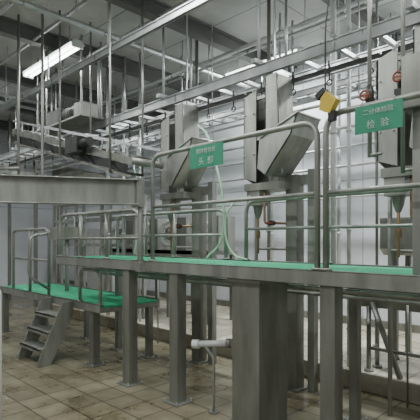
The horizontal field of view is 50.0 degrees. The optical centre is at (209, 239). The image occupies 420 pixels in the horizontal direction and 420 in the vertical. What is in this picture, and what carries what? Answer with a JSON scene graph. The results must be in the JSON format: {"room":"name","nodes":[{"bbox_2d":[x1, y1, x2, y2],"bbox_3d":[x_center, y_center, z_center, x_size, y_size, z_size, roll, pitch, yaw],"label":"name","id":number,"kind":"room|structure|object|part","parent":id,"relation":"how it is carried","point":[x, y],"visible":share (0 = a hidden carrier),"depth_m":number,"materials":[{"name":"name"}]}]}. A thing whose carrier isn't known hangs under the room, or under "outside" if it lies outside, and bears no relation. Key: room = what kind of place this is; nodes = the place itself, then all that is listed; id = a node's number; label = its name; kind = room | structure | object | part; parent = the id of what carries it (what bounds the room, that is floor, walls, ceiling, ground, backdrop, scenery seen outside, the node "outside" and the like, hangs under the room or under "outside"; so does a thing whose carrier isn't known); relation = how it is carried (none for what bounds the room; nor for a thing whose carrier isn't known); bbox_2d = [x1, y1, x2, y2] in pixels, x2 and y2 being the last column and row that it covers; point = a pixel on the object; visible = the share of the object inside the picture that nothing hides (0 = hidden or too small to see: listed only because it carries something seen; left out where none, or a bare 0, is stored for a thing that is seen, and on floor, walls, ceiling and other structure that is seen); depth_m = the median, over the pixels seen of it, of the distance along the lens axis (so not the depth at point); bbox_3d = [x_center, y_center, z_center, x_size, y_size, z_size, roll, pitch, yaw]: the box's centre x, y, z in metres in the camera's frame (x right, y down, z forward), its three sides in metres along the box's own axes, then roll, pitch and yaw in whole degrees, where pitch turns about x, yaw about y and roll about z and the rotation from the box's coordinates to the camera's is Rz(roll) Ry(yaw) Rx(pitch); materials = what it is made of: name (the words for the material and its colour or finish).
{"room":"factory floor","nodes":[
{"label":"factory floor","id":0,"kind":"room"},
{"bbox_2d":[0,1,13,15],"bbox_3d":[-2.510,-3.055,5.622,14.500,0.291,0.081,0,0,45],"label":"pipe","id":1,"kind":"object","parent":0,"point":[7,4],"depth_m":5.66,"materials":[{"name":"grey metal"}]},
{"bbox_2d":[0,133,59,285],"bbox_3d":[-8.909,-0.800,11.031,0.200,4.800,11.000,0,0,45],"label":"wall","id":2,"kind":"structure","parent":0,"point":[22,215],"depth_m":14.00,"materials":[{"name":"white paint"}]},
{"bbox_2d":[0,0,419,135],"bbox_3d":[-2.475,-3.250,4.738,18.200,0.100,11.200,0,0,45],"label":"ceiling","id":3,"kind":"structure","parent":0,"point":[237,18],"depth_m":6.94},
{"bbox_2d":[0,14,20,174],"bbox_3d":[-4.030,-2.015,7.707,3.804,2.369,0.040,0,0,45],"label":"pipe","id":4,"kind":"object","parent":3,"relation":"hanging from","point":[2,167],"visible":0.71,"depth_m":6.38,"materials":[{"name":"silver metal"}]},
{"bbox_2d":[0,120,31,131],"bbox_3d":[-7.778,-3.085,9.899,0.140,0.230,11.000,0,0,45],"label":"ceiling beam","id":5,"kind":"structure","parent":3,"relation":"attached to","point":[3,124],"depth_m":12.18,"materials":[{"name":"grey metal"}]},
{"bbox_2d":[0,0,90,65],"bbox_3d":[-2.015,-3.084,6.117,14.500,0.233,0.066,0,0,45],"label":"pipe","id":6,"kind":"object","parent":3,"relation":"hanging from","point":[77,7],"visible":0.98,"depth_m":6.35,"materials":[{"name":"metal"}]},
{"bbox_2d":[22,26,84,78],"bbox_3d":[-2.542,-3.005,7.181,1.750,0.390,0.220,0,0,45],"label":"fluorescent light","id":7,"kind":"object","parent":3,"relation":"hanging from","point":[74,45],"visible":0.94,"depth_m":7.00,"materials":[{"name":"white plastic"}]},
{"bbox_2d":[0,97,112,129],"bbox_3d":[-6.364,-3.085,8.485,0.140,0.230,11.000,0,0,45],"label":"ceiling beam","id":8,"kind":"structure","parent":3,"relation":"attached to","point":[25,111],"depth_m":10.55,"materials":[{"name":"grey metal"}]},
{"bbox_2d":[35,35,103,135],"bbox_3d":[-2.439,-2.570,7.707,1.650,1.260,0.410,0,0,45],"label":"platform","id":9,"kind":"object","parent":3,"relation":"hanging from","point":[77,116],"visible":0.94,"depth_m":7.37,"materials":[{"name":"silver metal"}]},
{"bbox_2d":[0,101,138,131],"bbox_3d":[-4.914,-2.976,8.379,0.060,0.448,8.900,0,0,45],"label":"pipe","id":10,"kind":"object","parent":3,"relation":"hanging from","point":[1,102],"visible":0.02,"depth_m":9.45,"materials":[{"name":"metal"}]},
{"bbox_2d":[0,93,153,128],"bbox_3d":[-4.561,-2.976,8.026,0.060,0.448,8.900,0,0,45],"label":"pipe","id":11,"kind":"object","parent":3,"relation":"hanging from","point":[1,94],"visible":0.21,"depth_m":9.03,"materials":[{"name":"metal"}]},
{"bbox_2d":[0,65,165,116],"bbox_3d":[-5.020,-3.085,7.142,0.140,0.230,11.000,0,0,45],"label":"ceiling beam","id":12,"kind":"structure","parent":3,"relation":"attached to","point":[67,89],"depth_m":9.22,"materials":[{"name":"silver metal"}]},
{"bbox_2d":[12,0,163,177],"bbox_3d":[-1.974,-1.953,6.411,3.442,2.494,0.634,0,0,45],"label":"conveyor","id":13,"kind":"object","parent":3,"relation":"hanging from","point":[74,148],"visible":0.94,"depth_m":5.72,"materials":[{"name":"silver metal"}]},
{"bbox_2d":[0,0,189,105],"bbox_3d":[-1.379,-3.080,6.753,14.500,0.241,0.081,0,0,45],"label":"pipe","id":14,"kind":"object","parent":3,"relation":"hanging from","point":[184,1],"visible":0.48,"depth_m":6.79,"materials":[{"name":"metal"}]},
{"bbox_2d":[0,0,212,112],"bbox_3d":[-1.655,-2.790,6.123,13.000,0.820,0.050,0,0,45],"label":"overhead monorail","id":15,"kind":"object","parent":3,"relation":"hanging from","point":[188,7],"visible":0.89,"depth_m":5.76,"materials":[{"name":"metal"}]},
{"bbox_2d":[0,15,219,98],"bbox_3d":[-3.677,-3.085,5.798,0.140,0.230,11.000,0,0,45],"label":"ceiling beam","id":16,"kind":"structure","parent":3,"relation":"attached to","point":[8,26],"depth_m":7.38,"materials":[{"name":"silver metal"}]},
{"bbox_2d":[16,0,213,104],"bbox_3d":[-1.626,-2.885,6.505,14.500,0.631,0.062,0,0,45],"label":"pipe","id":17,"kind":"object","parent":3,"relation":"hanging from","point":[213,0],"visible":0.18,"depth_m":7.29,"materials":[{"name":"metal"}]},
{"bbox_2d":[6,0,250,87],"bbox_3d":[-2.015,-2.976,5.480,0.060,0.448,8.900,0,0,45],"label":"pipe","id":18,"kind":"object","parent":3,"relation":"hanging from","point":[18,2],"visible":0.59,"depth_m":5.94,"materials":[{"name":"metal"}]},
{"bbox_2d":[2,0,366,143],"bbox_3d":[-0.672,-2.930,7.460,14.500,0.541,0.081,0,0,45],"label":"pipe","id":19,"kind":"object","parent":3,"relation":"hanging from","point":[305,22],"visible":0.72,"depth_m":6.31,"materials":[{"name":"metal"}]},
{"bbox_2d":[194,40,198,185],"bbox_3d":[-0.198,-0.900,6.732,0.067,4.600,0.070,0,0,45],"label":"pipe","id":20,"kind":"object","parent":3,"relation":"hanging from","point":[196,41],"visible":0.15,"depth_m":6.71,"materials":[{"name":"silver metal"}]},
{"bbox_2d":[20,0,376,173],"bbox_3d":[-0.728,-2.385,7.403,14.500,1.629,0.058,0,0,45],"label":"pipe","id":21,"kind":"object","parent":3,"relation":"hanging from","point":[212,131],"depth_m":6.40,"materials":[{"name":"grey metal"}]},
{"bbox_2d":[11,0,385,143],"bbox_3d":[-0.566,-2.934,7.566,14.500,0.531,0.062,0,0,45],"label":"pipe","id":22,"kind":"object","parent":3,"relation":"hanging from","point":[344,14],"visible":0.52,"depth_m":6.39,"materials":[{"name":"metal"}]},
{"bbox_2d":[24,13,374,169],"bbox_3d":[-0.212,-2.575,7.778,13.700,1.250,0.500,0,0,45],"label":"cable tray","id":23,"kind":"object","parent":3,"relation":"hanging from","point":[310,92],"visible":0.39,"depth_m":7.14,"materials":[{"name":"metal"}]},
{"bbox_2d":[105,0,296,73],"bbox_3d":[-2.333,-3.085,4.455,0.140,0.230,11.000,0,0,45],"label":"ceiling beam","id":24,"kind":"structure","parent":3,"relation":"attached to","point":[198,30],"depth_m":6.56,"materials":[{"name":"grey metal"}]},
{"bbox_2d":[69,1,338,110],"bbox_3d":[-0.460,-2.832,7.672,14.500,0.736,0.072,0,0,45],"label":"pipe","id":25,"kind":"object","parent":3,"relation":"hanging from","point":[338,1],"visible":0.03,"depth_m":7.23,"materials":[{"name":"metal"}]},
{"bbox_2d":[0,0,419,166],"bbox_3d":[-0.962,-2.525,6.958,12.800,1.350,0.720,0,0,45],"label":"track","id":26,"kind":"object","parent":3,"relation":"hanging from","point":[381,29],"visible":0.59,"depth_m":5.43,"materials":[{"name":"metal"}]},
{"bbox_2d":[2,42,412,169],"bbox_3d":[-0.976,-1.747,6.944,12.800,0.266,0.040,0,0,45],"label":"chain","id":27,"kind":"object","parent":26,"relation":"hanging from","point":[408,46],"visible":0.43,"depth_m":5.45,"materials":[{"name":"metal"}]},
{"bbox_2d":[75,40,374,178],"bbox_3d":[0.636,-2.334,8.768,14.500,1.731,0.062,0,0,45],"label":"pipe","id":28,"kind":"object","parent":3,"relation":"hanging from","point":[363,143],"visible":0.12,"depth_m":7.65,"materials":[{"name":"metal"}]},
{"bbox_2d":[68,32,397,217],"bbox_3d":[0.707,-1.935,8.839,14.500,2.531,0.062,0,0,45],"label":"pipe","id":29,"kind":"object","parent":3,"relation":"hanging from","point":[381,194],"visible":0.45,"depth_m":8.84,"materials":[{"name":"metal"}]},
{"bbox_2d":[111,43,364,147],"bbox_3d":[0.495,-2.732,8.627,14.500,0.936,0.072,0,0,45],"label":"pipe","id":30,"kind":"object","parent":3,"relation":"hanging from","point":[363,43],"visible":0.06,"depth_m":6.85,"materials":[{"name":"metal"}]},
{"bbox_2d":[223,61,254,75],"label":"fluorescent light","id":31,"kind":"object","parent":3,"relation":"hanging from","point":[249,65],"depth_m":7.96,"materials":[{"name":"white plastic"}]},
{"bbox_2d":[95,13,390,143],"bbox_3d":[0.389,-2.875,8.521,14.500,0.650,0.100,0,0,45],"label":"pipe","id":32,"kind":"object","parent":3,"relation":"hanging from","point":[390,13],"visible":0.09,"depth_m":7.75,"materials":[{"name":"metal"}]},
{"bbox_2d":[99,33,394,174],"bbox_3d":[0.601,-2.480,8.733,14.500,1.441,0.081,0,0,45],"label":"pipe","id":33,"kind":"object","parent":3,"relation":"hanging from","point":[352,125],"visible":0.02,"depth_m":8.70,"materials":[{"name":"metal"}]},
{"bbox_2d":[145,39,374,191],"bbox_3d":[0.672,-2.182,8.803,14.500,2.036,0.072,0,0,45],"label":"pipe","id":34,"kind":"object","parent":3,"relation":"hanging from","point":[367,162],"visible":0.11,"depth_m":7.55,"materials":[{"name":"metal"}]},
{"bbox_2d":[271,42,302,58],"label":"fluorescent light","id":35,"kind":"object","parent":3,"relation":"hanging from","point":[299,47],"depth_m":7.20,"materials":[{"name":"white plastic"}]},
{"bbox_2d":[315,0,339,121],"bbox_3d":[0.882,-2.015,3.227,0.175,2.370,0.240,0,0,45],"label":"pendant control box","id":36,"kind":"object","parent":3,"relation":"hanging from","point":[329,103],"visible":1,"depth_m":3.15,"materials":[{"name":"yellow plastic"}]},
{"bbox_2d":[321,0,400,44],"bbox_3d":[-0.990,-3.085,3.111,0.140,0.230,11.000,0,0,45],"label":"ceiling beam","id":37,"kind":"structure","parent":3,"relation":"attached to","point":[363,13],"depth_m":6.14,"materials":[{"name":"grey metal"}]},
{"bbox_2d":[359,0,382,157],"bbox_3d":[1.263,-1.925,3.519,0.150,2.550,0.158,0,0,45],"label":"pipe","id":38,"kind":"object","parent":3,"relation":"hanging from","point":[368,96],"visible":0.91,"depth_m":3.54,"materials":[{"name":"silver metal"}]},
{"bbox_2d":[392,0,411,172],"bbox_3d":[1.447,-1.850,3.335,0.150,2.700,0.158,0,0,45],"label":"pipe","id":39,"kind":"object","parent":3,"relation":"hanging from","point":[397,91],"visible":0.62,"depth_m":3.35,"materials":[{"name":"silver metal"}]},
{"bbox_2d":[2,294,419,419],"bbox_3d":[-2.475,1.650,4.738,18.200,0.100,11.200,0,0,45],"label":"floor","id":40,"kind":"structure","parent":0,"point":[67,389],"depth_m":4.88,"materials":[{"name":"tile"}]},
{"bbox_2d":[0,290,1,419],"bbox_3d":[-1.435,0.965,3.005,0.079,1.270,0.080,0,0,45],"label":"pipe","id":41,"kind":"object","parent":40,"relation":"on","point":[0,290],"visible":1,"depth_m":3.01,"materials":[{"name":"plastic"}]},
{"bbox_2d":[0,116,37,306],"bbox_3d":[-5.593,-0.800,10.529,2.440,4.800,1.700,0,0,-45],"label":"overhead support frame","id":42,"kind":"object","parent":40,"relation":"on","point":[10,172],"visible":0.48,"depth_m":10.78,"materials":[{"name":"grey metal"}]},
{"bbox_3d":[-5.593,-0.800,10.529,1.700,4.800,2.440,0,0,45],"label":"support frame","id":43,"kind":"part","parent":42,"relation":"part of","materials":[{"name":"silver metal"}]},
{"bbox_2d":[41,13,43,175],"bbox_3d":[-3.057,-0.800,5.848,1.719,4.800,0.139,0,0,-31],"label":"pole","id":44,"kind":"object","parent":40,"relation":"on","point":[42,15],"visible":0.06,"depth_m":6.27,"materials":[{"name":"silver metal"}]},
{"bbox_2d":[18,297,72,367],"bbox_3d":[-2.197,1.205,6.005,0.620,0.790,0.485,0,0,45],"label":"steps","id":45,"kind":"structure","parent":40,"relation":"on","point":[62,318],"depth_m":5.89,"materials":[{"name":"silver metal"}]},
{"bbox_2d":[0,283,159,367],"bbox_3d":[-2.210,1.200,7.026,3.378,0.800,0.950,0,0,45],"label":"platform","id":46,"kind":"object","parent":40,"relation":"on","point":[112,303],"visible":0.73,"depth_m":6.16,"materials":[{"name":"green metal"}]},
{"bbox_2d":[12,228,50,294],"bbox_3d":[-2.911,0.315,6.918,1.342,0.991,0.337,0,0,45],"label":"handrail","id":47,"kind":"object","parent":46,"relation":"on","point":[29,265],"visible":1,"depth_m":6.56,"materials":[{"name":"silver metal"}]},
{"bbox_2d":[50,216,84,290],"bbox_3d":[-2.280,0.209,7.195,0.498,1.201,0.350,0,0,45],"label":"basin","id":48,"kind":"object","parent":46,"relation":"on","point":[66,231],"visible":0.68,"depth_m":7.14,"materials":[{"name":"silver metal"}]},
{"bbox_2d":[77,268,103,304],"bbox_3d":[-1.534,0.579,5.749,0.586,0.442,0.088,0,0,45],"label":"handrail","id":49,"kind":"object","parent":46,"relation":"on","point":[82,270],"visible":1,"depth_m":5.72,"materials":[{"name":"silver metal"}]},
{"bbox_2d":[52,164,132,283],"bbox_3d":[-2.542,-0.200,9.620,3.200,3.199,0.269,0,0,45],"label":"chute","id":50,"kind":"object","parent":40,"relation":"on","point":[68,171],"visible":0.23,"depth_m":10.11,"materials":[{"name":"silver metal"}]},
{"bbox_2d":[52,195,146,318],"bbox_3d":[-2.333,0.295,9.051,3.160,2.210,0.240,0,0,45],"label":"frame","id":51,"kind":"object","parent":40,"relation":"on","point":[101,219],"visible":0.44,"depth_m":9.27,"materials":[{"name":"silver metal"}]},
{"bbox_2d":[87,229,115,291],"bbox_3d":[-2.952,0.650,12.321,0.800,1.900,0.550,0,0,45],"label":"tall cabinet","id":52,"kind":"object","parent":40,"relation":"on","point":[92,277],"visible":0.19,"depth_m":12.17,"materials":[{"name":"grey metal"}]},
{"bbox_2d":[105,68,110,315],"bbox_3d":[-1.895,-0.900,8.358,0.093,4.600,0.098,0,0,45],"label":"pipe","id":53,"kind":"object","parent":40,"relation":"on","point":[107,174],"visible":0.47,"depth_m":8.33,"materials":[{"name":"metal"}]},
{"bbox_2d":[121,72,125,318],"bbox_3d":[-1.542,-0.900,8.005,0.075,4.600,0.078,0,0,45],"label":"pipe","id":54,"kind":"object","parent":40,"relation":"on","point":[122,109],"visible":0.39,"depth_m":7.98,"materials":[{"name":"metal"}]},
{"bbox_2d":[138,53,140,321],"bbox_3d":[-1.202,-0.900,7.707,0.053,4.600,0.056,0,0,45],"label":"pipe","id":55,"kind":"object","parent":40,"relation":"on","point":[139,104],"visible":0.41,"depth_m":7.69,"materials":[{"name":"metal"}]},
{"bbox_2d":[99,216,237,324],"bbox_3d":[-0.919,0.500,8.768,3.500,1.800,0.700,0,0,45],"label":"machine","id":56,"kind":"object","parent":40,"relation":"on","point":[162,226],"visible":0.26,"depth_m":8.10,"materials":[{"name":"silver metal"}]},
{"bbox_2d":[160,14,216,364],"bbox_3d":[-0.327,-0.800,5.901,0.872,4.800,0.557,0,0,45],"label":"station","id":57,"kind":"object","parent":40,"relation":"on","point":[177,179],"visible":0.81,"depth_m":5.87,"materials":[{"name":"silver metal"}]},
{"bbox_2d":[191,338,231,413],"bbox_3d":[0.017,1.252,4.185,0.386,0.696,0.099,0,0,18],"label":"drain pipe","id":58,"kind":"object","parent":40,"relation":"on","point":[196,343],"visible":0.99,"depth_m":4.17,"materials":[{"name":"metal"}]},
{"bbox_2d":[52,294,419,404],"bbox_3d":[1.768,1.500,6.364,12.500,0.200,2.500,0,0,45],"label":"wall","id":59,"kind":"structure","parent":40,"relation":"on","point":[376,382],"depth_m":6.09,"materials":[{"name":"tile"}]},
{"bbox_2d":[56,255,419,419],"bbox_3d":[0.502,0.909,4.179,6.440,1.382,1.000,0,0,45],"label":"elevated walkway","id":60,"kind":"object","parent":40,"relation":"on","point":[259,287],"visible":0.93,"depth_m":3.85,"materials":[{"name":"silver metal"}]},
{"bbox_2d":[0,174,144,271],"bbox_3d":[-1.949,0.480,4.182,2.741,2.240,0.155,0,0,-22],"label":"steel beam","id":61,"kind":"structure","parent":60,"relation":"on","point":[14,189],"depth_m":4.43,"materials":[{"name":"silver metal"}]},
{"bbox_2d":[57,208,143,259],"bbox_3d":[-1.393,-0.067,5.466,1.886,0.570,0.088,0,0,45],"label":"handrail","id":62,"kind":"object","parent":60,"relation":"on","point":[80,238],"visible":0.78,"depth_m":5.42,"materials":[{"name":"silver metal"}]},
{"bbox_2d":[133,165,143,253],"bbox_3d":[-1.031,-0.478,6.346,0.108,1.360,0.465,0,0,-19],"label":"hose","id":63,"kind":"object","parent":60,"relation":"on","point":[134,165],"visible":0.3,"depth_m":6.26,"materials":[{"name":"white plastic"}]},
{"bbox_2d":[115,208,229,258],"bbox_3d":[-0.594,-0.077,5.911,2.286,0.590,0.088,0,0,45],"label":"handrail","id":64,"kind":"object","parent":60,"relation":"on","point":[174,235],"visible":0.84,"depth_m":5.76,"materials":[{"name":"silver metal"}]},
{"bbox_2d":[197,125,224,258],"bbox_3d":[-0.005,-0.595,5.258,0.071,1.633,0.598,0,0,-32],"label":"hose","id":65,"kind":"object","parent":60,"relation":"on","point":[199,126],"visible":0.8,"depth_m":5.07,"materials":[{"name":"plastic"}]},
{"bbox_2d":[149,121,320,269],"bbox_3d":[0.096,-0.337,3.978,2.036,1.110,0.088,0,0,45],"label":"handrail","id":66,"kind":"object","parent":60,"relation":"on","point":[317,142],"visible":0.98,"depth_m":3.54,"materials":[{"name":"silver metal"}]},
{"bbox_2d":[190,139,222,169],"bbox_3d":[-0.035,-0.775,4.066,0.420,0.230,0.037,0,0,45],"label":"hanging sign","id":67,"kind":"object","parent":66,"relation":"hanging from","point":[207,155],"visible":1,"depth_m":4.06,"materials":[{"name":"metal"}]},
{"bbox_2d":[224,196,250,260],"bbox_3d":[0.362,-0.145,4.965,0.315,0.730,0.280,0,0,45],"label":"hose","id":68,"kind":"object","parent":60,"relation":"on","point":[233,203],"visible":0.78,"depth_m":4.95,"materials":[{"name":"white plastic"}]},
{"bbox_2d":[95,268,419,300],"bbox_3d":[0.601,0.381,4.207,6.300,0.121,0.044,0,0,45],"label":"pipe","id":69,"kind":"object","parent":60,"relation":"attached to","point":[289,286],"visible":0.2,"depth_m":3.90,"materials":[{"name":"silver metal"}]},
{"bbox_2d":[101,272,419,305],"bbox_3d":[0.672,0.409,4.278,6.300,0.177,0.036,0,0,45],"label":"pipe","id":70,"kind":"object","parent":60,"relation":"attached to","point":[352,297],"visible":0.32,"depth_m":4.03,"materials":[{"name":"silver metal"}]},
{"bbox_2d":[242,188,411,263],"bbox_3d":[1.704,-0.112,3.613,3.786,0.660,0.088,0,0,45],"label":"handrail","id":71,"kind":"object","parent":60,"relation":"on","point":[249,203],"visible":0.65,"depth_m":4.23,"materials":[{"name":"silver metal"}]},
{"bbox_2d":[320,91,419,270],"bbox_3d":[1.612,-0.352,2.461,2.286,1.140,0.088,0,0,45],"label":"handrail","id":72,"kind":"object","parent":60,"relation":"on","point":[413,95],"visible":0.77,"depth_m":3.21,"materials":[{"name":"silver metal"}]},
{"bbox_2d":[355,95,402,134],"bbox_3d":[1.096,-0.815,2.934,0.320,0.210,0.037,0,0,45],"label":"hanging sign","id":73,"kind":"object","parent":72,"relation":"hanging from","point":[386,115],"visible":1,"depth_m":2.92,"materials":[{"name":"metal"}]},
{"bbox_2d":[401,52,419,274],"bbox_3d":[1.393,-1.485,2.920,0.240,3.430,0.160,0,0,45],"label":"post","id":74,"kind":"object","parent":60,"relation":"on","point":[410,64],"visible":0.85,"depth_m":2.91,"materials":[{"name":"silver metal"}]},
{"bbox_2d":[266,0,271,260],"bbox_3d":[0.757,-0.900,5.777,0.067,4.600,0.070,0,0,45],"label":"pipe","id":75,"kind":"object","parent":40,"relation":"on","point":[268,58],"visible":0.3,"depth_m":5.76,"materials":[{"name":"silver metal"}]},
{"bbox_2d":[271,193,273,260],"bbox_3d":[1.167,-0.900,8.521,0.080,4.600,0.084,0,0,45],"label":"pipe","id":76,"kind":"object","parent":40,"relation":"on","point":[272,233],"visible":0.12,"depth_m":8.49,"materials":[{"name":"metal"}]},
{"bbox_2d":[244,0,320,392],"bbox_3d":[0.734,-0.800,4.841,0.872,4.800,0.557,0,0,45],"label":"station","id":77,"kind":"object","parent":40,"relation":"on","point":[270,160],"visible":0.95,"depth_m":4.81,"materials":[{"name":"silver metal"}]},
{"bbox_2d":[151,276,419,407],"bbox_3d":[1.280,1.061,4.886,6.300,1.078,0.060,0,0,45],"label":"pipe","id":78,"kind":"object","parent":40,"relation":"on","point":[407,306],"visible":0.36,"depth_m":4.29,"materials":[{"name":"silver metal"}]},
{"bbox_2d":[329,0,336,262],"bbox_3d":[1.400,-0.900,5.105,0.085,4.600,0.090,0,0,45],"label":"pipe","id":79,"kind":"object","parent":40,"relation":"on","point":[333,132],"visible":0.59,"depth_m":5.08,"materials":[{"name":"silver metal"}]},
{"bbox_2d":[336,51,340,263],"bbox_3d":[2.157,-0.900,7.531,0.080,4.600,0.084,0,0,45],"label":"pipe","id":80,"kind":"object","parent":40,"relation":"on","point":[338,232],"visible":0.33,"depth_m":7.50,"materials":[{"name":"metal"}]},
{"bbox_2d":[346,0,351,366],"bbox_3d":[1.542,-0.900,4.992,0.059,4.600,0.062,0,0,45],"label":"pipe","id":81,"kind":"object","parent":40,"relation":"on","point":[348,130],"visible":0.79,"depth_m":4.97,"materials":[{"name":"silver metal"}]},
{"bbox_2d":[372,0,377,264],"bbox_3d":[2.913,-0.900,3.974,3.100,4.600,0.129,0,0,45],"label":"pipe","id":82,"kind":"object","parent":40,"relation":"on","point":[376,1],"visible":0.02,"depth_m":5.04,"materials":[{"name":"silver metal"}]},
{"bbox_2d":[361,289,419,379],"bbox_3d":[2.754,0.945,3.886,3.100,0.931,0.330,0,0,45],"label":"support frame","id":83,"kind":"object","parent":40,"relation":"on","point":[375,307],"visible":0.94,"depth_m":4.71,"materials":[{"name":"silver metal"}]},
{"bbox_2d":[380,217,412,359],"bbox_3d":[3.320,0.570,4.416,3.150,1.660,0.560,0,0,45],"label":"trough","id":84,"kind":"object","parent":40,"relation":"on","point":[406,240],"visible":0.47,"depth_m":5.26,"materials":[{"name":"metal"}]},
{"bbox_2d":[377,26,419,415],"bbox_3d":[1.837,-0.800,3.738,0.872,4.800,0.557,0,0,45],"label":"station","id":85,"kind":"object","parent":40,"relation":"on","point":[388,141],"visible":0.62,"depth_m":3.94,"materials":[{"name":"silver metal"}]},
{"bbox_2d":[62,29,419,324],"bbox_3d":[1.414,-0.800,8.627,18.200,4.800,0.200,0,0,45],"label":"wall","id":86,"kind":"structure","parent":0,"point":[362,208],"depth_m":8.18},
{"bbox_2d":[59,279,419,333],"bbox_3d":[1.400,1.340,8.471,18.000,0.120,0.040,0,0,45],"label":"trim","id":87,"kind":"structure","parent":86,"relation":"attached to","point":[415,328],"depth_m":7.59,"materials":[{"name":"silver metal"}]}
]}

